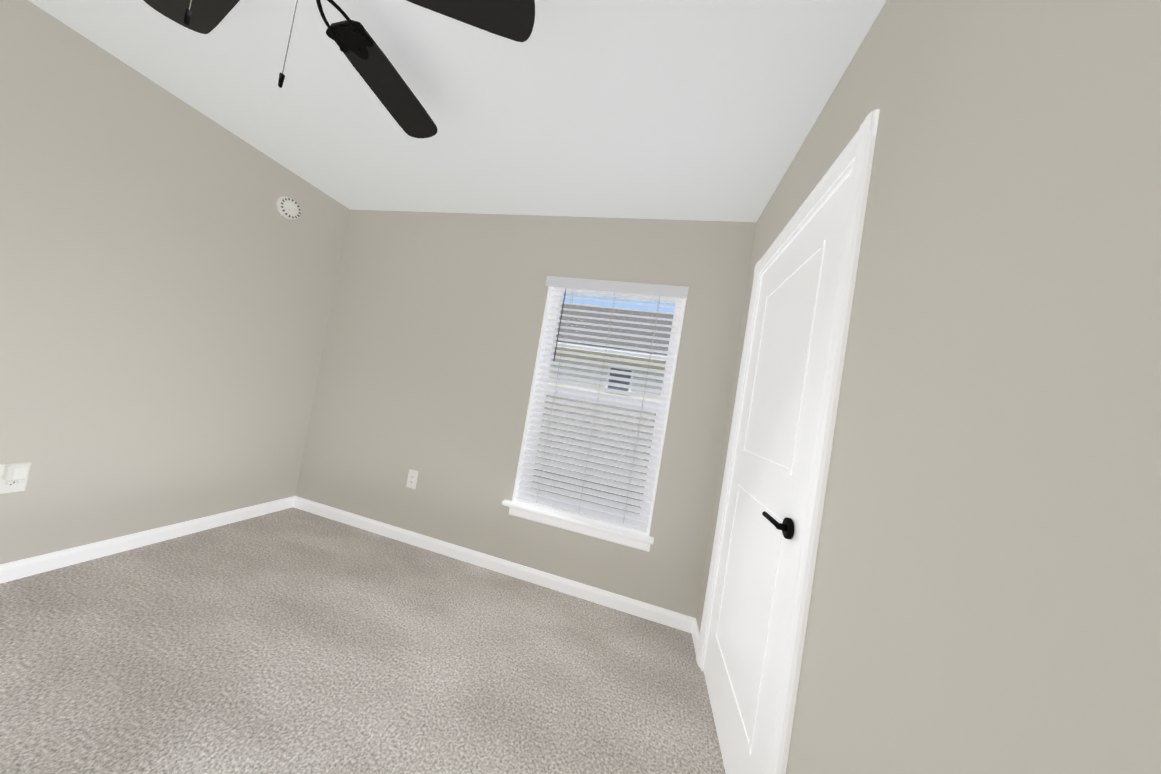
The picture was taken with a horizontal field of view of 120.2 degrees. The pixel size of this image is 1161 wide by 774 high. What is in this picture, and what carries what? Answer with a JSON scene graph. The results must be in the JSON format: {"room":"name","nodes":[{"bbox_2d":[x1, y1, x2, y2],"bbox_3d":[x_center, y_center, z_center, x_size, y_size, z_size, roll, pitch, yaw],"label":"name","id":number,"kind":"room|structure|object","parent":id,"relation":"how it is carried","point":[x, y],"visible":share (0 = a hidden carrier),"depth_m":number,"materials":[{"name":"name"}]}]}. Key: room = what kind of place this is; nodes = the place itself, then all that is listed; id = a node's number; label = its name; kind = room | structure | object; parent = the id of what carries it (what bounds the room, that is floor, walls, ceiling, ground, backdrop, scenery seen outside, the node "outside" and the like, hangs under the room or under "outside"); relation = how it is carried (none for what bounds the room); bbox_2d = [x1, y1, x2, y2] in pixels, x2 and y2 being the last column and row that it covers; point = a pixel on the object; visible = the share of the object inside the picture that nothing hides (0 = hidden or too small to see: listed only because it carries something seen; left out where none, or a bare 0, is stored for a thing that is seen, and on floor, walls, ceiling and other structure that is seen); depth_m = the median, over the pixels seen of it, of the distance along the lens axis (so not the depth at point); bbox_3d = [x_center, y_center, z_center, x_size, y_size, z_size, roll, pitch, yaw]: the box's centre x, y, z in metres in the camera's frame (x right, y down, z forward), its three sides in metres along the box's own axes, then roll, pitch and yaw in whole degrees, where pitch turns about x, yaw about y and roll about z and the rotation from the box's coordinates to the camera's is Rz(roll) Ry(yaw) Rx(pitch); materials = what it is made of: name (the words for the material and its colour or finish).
{"room":"empty bedroom","nodes":[
{"label":"empty bedroom","id":0,"kind":"room"},
{"bbox_2d":[0,0,349,564],"bbox_3d":[-2.578,-0.389,0.972,0.150,2.440,3.900,9,-2,14],"label":"wall","id":1,"kind":"structure","parent":0,"point":[168,274],"depth_m":1.74,"materials":[{"name":"beige paint"}]},
{"bbox_2d":[0,462,30,493],"bbox_3d":[-2.471,0.401,1.460,0.062,0.137,0.080,9,-2,14],"label":"electrical outlet","id":2,"kind":"object","parent":1,"relation":"attached to","point":[13,477],"visible":1,"depth_m":1.45,"materials":[{"name":"white plastic"}]},
{"bbox_2d":[0,497,291,583],"bbox_3d":[-2.634,0.803,1.164,0.014,0.082,3.088,9,-2,14],"label":"baseboard","id":3,"kind":"structure","parent":1,"relation":"attached to","point":[15,570],"depth_m":1.82,"materials":[{"name":"white paint"}]},
{"bbox_2d":[276,196,300,219],"bbox_3d":[-2.009,-1.236,2.309,0.043,0.142,0.142,9,-2,14],"label":"smoke detector","id":4,"kind":"object","parent":1,"relation":"attached to","point":[288,208],"visible":1,"depth_m":2.29,"materials":[{"name":"white plastic"}]},
{"bbox_2d":[0,507,725,773],"bbox_3d":[-1.099,1.131,0.510,3.670,0.100,3.900,9,-2,14],"label":"floor","id":5,"kind":"structure","parent":0,"point":[292,640],"depth_m":1.35,"materials":[{"name":"carpet"}]},
{"bbox_2d":[28,0,885,221],"bbox_3d":[-0.680,-1.383,0.591,3.670,0.120,3.900,9,-2,14],"label":"ceiling","id":6,"kind":"structure","parent":0,"point":[705,110],"depth_m":1.43,"materials":[{"name":"white paint"}]},
{"bbox_2d":[143,0,239,33],"label":"blade","id":7,"kind":"object","parent":6,"relation":"hanging from","point":[200,16],"depth_m":1.10,"materials":[{"name":"black wood"}]},
{"bbox_2d":[316,0,436,137],"label":"blade","id":8,"kind":"object","parent":6,"relation":"hanging from","point":[371,63],"depth_m":1.22,"materials":[{"name":"black wood"}]},
{"bbox_2d":[406,0,534,41],"label":"blade","id":9,"kind":"object","parent":6,"relation":"hanging from","point":[514,20],"depth_m":0.95,"materials":[{"name":"black wood"}]},
{"bbox_2d":[295,210,755,617],"bbox_3d":[-0.457,0.009,2.370,3.670,2.440,0.150,9,-2,14],"label":"wall","id":10,"kind":"structure","parent":0,"point":[429,356],"depth_m":2.34,"materials":[{"name":"beige paint"}]},
{"bbox_2d":[406,469,417,488],"bbox_3d":[-1.222,0.669,2.423,0.080,0.130,0.009,9,-2,14],"label":"electrical outlet","id":11,"kind":"object","parent":10,"relation":"attached to","point":[412,478],"visible":1,"depth_m":2.42,"materials":[{"name":"white plastic"}]},
{"bbox_2d":[292,496,699,639],"bbox_3d":[-0.789,1.147,2.284,3.060,0.082,0.016,9,-2,14],"label":"baseboard","id":12,"kind":"structure","parent":10,"relation":"attached to","point":[660,615],"depth_m":2.19,"materials":[{"name":"white paint"}]},
{"bbox_2d":[502,499,653,551],"bbox_3d":[-0.034,0.878,2.155,0.988,0.088,0.146,9,-2,14],"label":"window sill","id":13,"kind":"structure","parent":10,"relation":"attached to","point":[604,531],"depth_m":2.10,"materials":[{"name":"white paint"}]},
{"bbox_2d":[512,287,685,535],"bbox_3d":[0.119,0.094,2.226,0.912,1.572,0.150,9,-2,14],"label":"window unit","id":14,"kind":"structure","parent":10,"relation":"in","point":[542,340],"depth_m":2.27,"materials":[{"name":"white paint"}]},
{"bbox_2d":[516,276,688,532],"bbox_3d":[0.103,0.073,2.179,0.930,1.539,0.099,9,-2,14],"label":"window blind","id":15,"kind":"object","parent":14,"relation":"attached to","point":[632,289],"visible":0.96,"depth_m":2.18,"materials":[{"name":"white plastic"}]},
{"bbox_2d":[696,0,1160,773],"bbox_3d":[0.577,0.111,0.188,0.311,2.440,4.203,9,-2,14],"label":"wall","id":16,"kind":"structure","parent":0,"point":[986,592],"depth_m":0.47,"materials":[{"name":"beige paint"}]},
{"bbox_2d":[696,109,879,773],"bbox_3d":[0.755,0.353,1.281,0.200,2.090,0.955,9,-2,14],"label":"door","id":17,"kind":"structure","parent":16,"relation":"attached to","point":[757,598],"depth_m":1.10,"materials":[{"name":"white paint"}]},
{"label":"outside","id":18,"kind":"structure","parent":0,"visible":0},
{"bbox_2d":[531,469,642,513],"bbox_3d":[0.124,1.818,4.528,28.000,0.100,4.540,9,-2,14],"label":"lawn","id":19,"kind":"structure","parent":18,"point":[592,489],"depth_m":5.90,"materials":[{"name":"green plant"}]},
{"bbox_2d":[536,304,673,487],"bbox_3d":[1.626,-0.437,9.104,18.000,5.129,6.040,9,-2,14],"label":"house","id":20,"kind":"structure","parent":19,"relation":"on","point":[626,318],"depth_m":6.79,"materials":[{"name":"beige"}]}
]}

